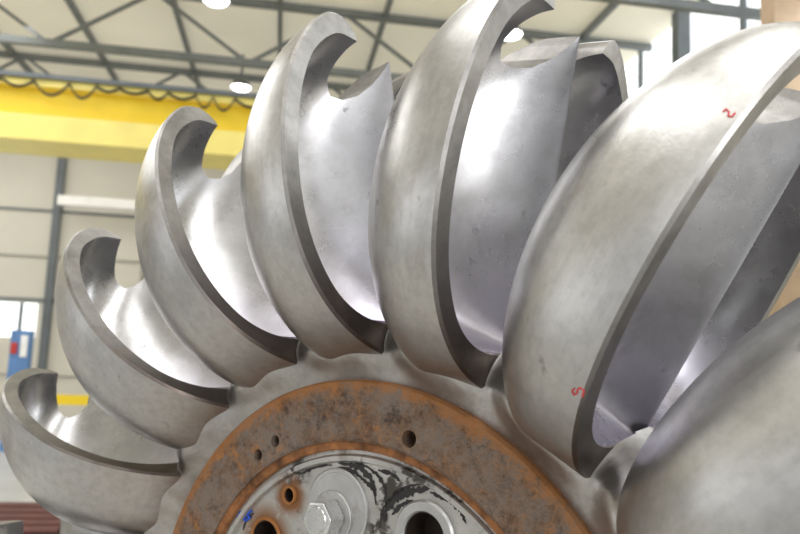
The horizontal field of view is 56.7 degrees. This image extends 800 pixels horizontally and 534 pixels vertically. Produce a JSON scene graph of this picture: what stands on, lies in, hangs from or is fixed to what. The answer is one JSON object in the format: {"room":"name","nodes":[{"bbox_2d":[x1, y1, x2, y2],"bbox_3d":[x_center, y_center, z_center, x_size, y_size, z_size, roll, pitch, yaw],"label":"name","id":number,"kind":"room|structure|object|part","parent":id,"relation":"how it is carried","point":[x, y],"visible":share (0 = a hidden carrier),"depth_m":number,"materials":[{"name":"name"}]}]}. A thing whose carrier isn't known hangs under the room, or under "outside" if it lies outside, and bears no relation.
{"room":"factory workshop","nodes":[
{"label":"factory workshop","id":0,"kind":"room"},
{"bbox_2d":[0,451,35,501],"bbox_3d":[-11.359,2.060,2.127,38.500,0.200,36.300,3,-7,-9],"label":"floor","id":1,"kind":"structure","parent":0,"point":[11,490],"depth_m":11.03,"materials":[{"name":"concrete"}]},
{"bbox_2d":[0,330,34,450],"bbox_3d":[-7.691,2.470,14.872,0.361,2.386,0.300,3,-7,-9],"label":"storage cabinet","id":2,"kind":"object","parent":1,"relation":"on","point":[21,342],"visible":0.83,"depth_m":14.86,"materials":[{"name":"blue metal"}]},
{"bbox_3d":[-7.731,1.623,14.836,0.110,0.220,0.050,3,-7,-9],"label":"door","id":3,"kind":"part","parent":2,"relation":"part of","materials":[{"name":"red paint"}]},
{"bbox_3d":[-7.546,1.590,14.870,0.120,0.430,0.050,3,-7,-9],"label":"door","id":4,"kind":"part","parent":2,"relation":"part of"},
{"bbox_2d":[0,502,42,507],"bbox_3d":[-6.789,2.748,8.204,6.000,0.280,0.241,3,-7,-9],"label":"steel beam","id":5,"kind":"structure","parent":1,"relation":"on","point":[2,504],"depth_m":8.56,"materials":[{"name":"red metal"}]},
{"bbox_2d":[0,507,49,512],"bbox_3d":[-6.702,2.716,7.916,6.000,0.280,0.241,3,-7,-9],"label":"steel beam","id":6,"kind":"structure","parent":1,"relation":"on","point":[2,509],"depth_m":8.29,"materials":[{"name":"red metal"}]},
{"bbox_2d":[0,513,58,518],"bbox_3d":[-6.614,2.684,7.628,6.000,0.280,0.240,3,-7,-9],"label":"steel beam","id":7,"kind":"structure","parent":1,"relation":"on","point":[2,515],"depth_m":8.02,"materials":[{"name":"red metal"}]},
{"bbox_2d":[0,519,60,533],"bbox_3d":[-6.526,2.653,7.340,6.000,0.280,0.241,3,-7,-9],"label":"steel beam","id":8,"kind":"structure","parent":1,"relation":"on","point":[26,522],"depth_m":7.78,"materials":[{"name":"red metal"}]},
{"bbox_2d":[23,526,59,533],"bbox_3d":[-6.438,2.621,7.053,6.000,0.280,0.240,3,-7,-9],"label":"steel beam","id":9,"kind":"structure","parent":1,"relation":"on","point":[27,529],"depth_m":7.48,"materials":[{"name":"red metal"}]},
{"bbox_2d":[57,394,88,404],"bbox_3d":[-3.981,2.999,13.329,5.000,1.256,0.100,3,-7,-9],"label":"guard rail","id":10,"kind":"object","parent":1,"relation":"on","point":[61,399],"visible":0.02,"depth_m":13.06,"materials":[{"name":"yellow metal"}]},
{"bbox_2d":[0,0,799,533],"bbox_3d":[-0.004,0.878,1.567,2.862,2.860,0.829,-3,-9,36],"label":"wheel","id":11,"kind":"object","parent":1,"relation":"on","point":[469,290],"visible":1,"depth_m":1.44,"materials":[{"name":"metal"}]},
{"bbox_2d":[316,490,352,533],"bbox_3d":[-0.141,0.519,1.539,0.106,0.106,0.007,9,-1,38],"label":"washer","id":12,"kind":"object","parent":11,"relation":"in","point":[342,499],"depth_m":1.52,"materials":[{"name":"metal"}]},
{"bbox_2d":[308,468,368,533],"bbox_3d":[-0.130,0.503,1.541,0.165,0.165,0.008,9,-1,38],"label":"washer","id":13,"kind":"object","parent":11,"relation":"in","point":[348,487],"depth_m":1.52,"materials":[{"name":"metal"}]},
{"bbox_3d":[-0.047,0.869,1.507,0.980,0.980,0.148,9,-1,38],"label":"hub plate","id":14,"kind":"part","parent":11,"relation":"part of","materials":[{"name":"metal"}]},
{"bbox_2d":[760,0,799,317],"bbox_3d":[5.434,-1.262,10.374,0.536,9.736,0.300,3,-7,-9],"label":"column","id":15,"kind":"structure","parent":1,"relation":"on","point":[772,11],"depth_m":10.48,"materials":[{"name":"beige paint"}]},
{"bbox_2d":[0,153,225,417],"bbox_3d":[-14.061,-0.815,20.378,38.500,9.736,0.300,3,-7,-9],"label":"wall","id":16,"kind":"structure","parent":0,"point":[26,181],"depth_m":20.95,"materials":[{"name":"beige paint"}]},
{"bbox_2d":[0,33,34,72],"bbox_3d":[-8.350,-6.855,8.605,0.100,0.150,26.000,3,-7,-9],"label":"trim","id":17,"kind":"structure","parent":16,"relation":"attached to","point":[8,47],"depth_m":19.84,"materials":[{"name":"grey paint"}]},
{"bbox_2d":[0,302,37,337],"bbox_3d":[-11.932,1.384,20.289,3.700,0.950,0.100,3,-7,-9],"label":"window","id":18,"kind":"structure","parent":16,"relation":"in","point":[9,311],"depth_m":20.50,"materials":[{"name":"white"}]},
{"bbox_2d":[0,296,54,302],"bbox_3d":[-14.242,0.675,19.997,38.200,0.100,0.050,3,-7,-9],"label":"trim","id":19,"kind":"structure","parent":16,"relation":"attached to","point":[1,297],"depth_m":20.57,"materials":[{"name":"grey paint"}]},
{"bbox_2d":[0,373,75,377],"bbox_3d":[-14.325,2.733,19.744,38.200,0.050,0.050,3,-7,-9],"label":"trim","id":20,"kind":"structure","parent":16,"relation":"attached to","point":[0,373],"depth_m":20.51,"materials":[{"name":"grey metal"}]},
{"bbox_2d":[37,157,66,368],"bbox_3d":[-9.716,-0.588,20.811,0.200,9.736,0.200,3,-7,-9],"label":"trim","id":21,"kind":"structure","parent":16,"relation":"attached to","point":[62,162],"depth_m":20.66,"materials":[{"name":"paint"}]},
{"bbox_2d":[0,206,134,217],"bbox_3d":[-14.141,-1.839,20.305,38.200,0.070,0.050,3,-7,-9],"label":"trim","id":22,"kind":"structure","parent":16,"relation":"attached to","point":[1,207],"depth_m":21.05,"materials":[{"name":"grey paint"}]},
{"bbox_2d":[0,253,139,262],"bbox_3d":[-14.193,-0.540,20.146,38.200,0.050,0.050,3,-7,-9],"label":"trim","id":23,"kind":"structure","parent":16,"relation":"attached to","point":[0,253],"depth_m":20.76,"materials":[{"name":"grey metal"}]},
{"bbox_2d":[64,0,119,80],"bbox_3d":[-6.082,-6.721,8.962,0.100,0.150,26.000,3,-7,-9],"label":"trim","id":24,"kind":"structure","parent":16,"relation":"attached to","point":[72,6],"depth_m":17.82,"materials":[{"name":"grey paint"}]},
{"bbox_2d":[57,195,134,210],"bbox_3d":[-7.000,-1.692,20.723,4.800,0.250,0.300,3,-7,-9],"label":"pipe","id":25,"kind":"object","parent":16,"relation":"attached to","point":[62,200],"visible":0.36,"depth_m":20.38,"materials":[{"name":"white metal"}]},
{"bbox_2d":[170,0,200,87],"bbox_3d":[-3.813,-6.585,9.320,0.100,0.150,26.000,3,-7,-9],"label":"trim","id":26,"kind":"structure","parent":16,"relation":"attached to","point":[179,21],"depth_m":17.77,"materials":[{"name":"grey paint"}]},
{"bbox_2d":[278,0,282,53],"bbox_3d":[-1.545,-6.450,9.677,0.100,0.150,26.000,3,-7,-9],"label":"trim","id":27,"kind":"structure","parent":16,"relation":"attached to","point":[280,2],"depth_m":16.96,"materials":[{"name":"grey paint"}]},
{"bbox_2d":[365,0,392,70],"bbox_3d":[0.723,-6.316,10.034,0.100,0.150,26.000,3,-7,-9],"label":"trim","id":28,"kind":"structure","parent":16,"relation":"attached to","point":[388,4],"depth_m":17.28,"materials":[{"name":"grey paint"}]},
{"bbox_2d":[580,3,619,38],"bbox_3d":[5.259,-6.046,10.748,0.100,0.150,26.000,3,-7,-9],"label":"roof beam","id":29,"kind":"structure","parent":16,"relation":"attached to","point":[610,7],"depth_m":16.14,"materials":[{"name":"grey metal"}]},
{"bbox_2d":[0,50,351,94],"bbox_3d":[-13.702,-5.079,18.740,38.200,1.500,0.150,3,-7,-9],"label":"roof truss","id":30,"kind":"object","parent":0,"point":[18,56],"visible":0.26,"depth_m":19.82,"materials":[{"name":"grey metal"}]},
{"bbox_2d":[0,0,652,79],"bbox_3d":[-12.977,-5.592,14.328,38.200,1.500,0.150,3,-7,-9],"label":"roof truss","id":31,"kind":"object","parent":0,"point":[352,15],"visible":0.54,"depth_m":15.78,"materials":[{"name":"grey metal"}]},
{"bbox_2d":[0,0,699,98],"bbox_3d":[-11.607,-7.338,7.259,38.500,0.200,28.300,3,-7,-9],"label":"ceiling","id":32,"kind":"structure","parent":0,"point":[151,24],"depth_m":17.53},
{"bbox_2d":[202,0,229,6],"bbox_3d":[-3.476,-5.459,14.112,0.520,0.910,0.520,2,-7,0],"label":"ceiling lamp","id":33,"kind":"object","parent":32,"relation":"hanging from","point":[215,3],"visible":1,"depth_m":14.08,"materials":[{"name":"white"}]},
{"bbox_2d":[230,54,251,91],"bbox_3d":[-3.982,-4.918,18.681,0.520,0.910,0.520,2,-7,0],"label":"ceiling lamp","id":34,"kind":"object","parent":32,"relation":"hanging from","point":[241,84],"visible":0.96,"depth_m":18.52,"materials":[{"name":"white"}]},
{"bbox_3d":[-3.999,-4.496,18.630,0.480,0.060,0.480,2,-7,0],"label":"lamp glass","id":35,"kind":"part","parent":34,"relation":"part of","materials":[{"name":"white glass"}]},
{"bbox_3d":[2.991,-6.181,10.391,4.166,0.150,25.696,2,-7,0],"label":"trim","id":36,"kind":"structure","parent":32,"relation":"attached to","visible":0},
{"bbox_2d":[505,26,522,40],"bbox_3d":[2.244,-5.112,15.062,0.520,0.910,0.520,2,-7,0],"label":"ceiling lamp","id":37,"kind":"object","parent":36,"relation":"hanging from","point":[517,33],"visible":0.39,"depth_m":14.95,"materials":[{"name":"white"}]},
{"bbox_3d":[2.227,-4.691,15.010,0.480,0.060,0.480,2,-7,0],"label":"lamp glass","id":38,"kind":"part","parent":37,"relation":"part of","materials":[{"name":"white glass"}]},
{"bbox_2d":[589,0,760,20],"bbox_3d":[-12.251,-6.105,9.917,38.200,1.500,0.150,3,-7,-9],"label":"roof truss","id":39,"kind":"object","parent":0,"point":[706,7],"visible":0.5,"depth_m":12.51,"materials":[{"name":"grey metal"}]},
{"bbox_3d":[7.324,-0.246,7.353,5.302,7.136,31.653,2,-7,0],"label":"wall","id":40,"kind":"structure","parent":0,"visible":0},
{"bbox_2d":[0,69,256,169],"bbox_3d":[-12.139,-3.077,12.567,35.600,1.200,1.150,3,-7,-9],"label":"crane","id":41,"kind":"object","parent":40,"relation":"attached to","point":[41,114],"visible":0.45,"depth_m":13.24,"materials":[{"name":"yellow paint"}]},
{"bbox_3d":[-12.032,-3.693,12.120,35.600,0.080,0.080,3,-7,-9],"label":"cable rail","id":42,"kind":"part","parent":41,"relation":"part of","materials":[{"name":"metal"}]},
{"bbox_2d":[671,11,690,62],"bbox_3d":[5.836,-0.638,15.314,0.290,9.736,0.260,3,-7,-9],"label":"trim","id":43,"kind":"structure","parent":40,"relation":"attached to","point":[681,21],"depth_m":15.73,"materials":[{"name":"paint"}]},
{"bbox_2d":[624,0,760,96],"bbox_3d":[7.420,-5.080,7.931,0.200,2.600,32.001,3,-7,-9],"label":"window","id":44,"kind":"structure","parent":40,"relation":"in","point":[705,29],"depth_m":15.74,"materials":[{"name":"white"}]}
]}

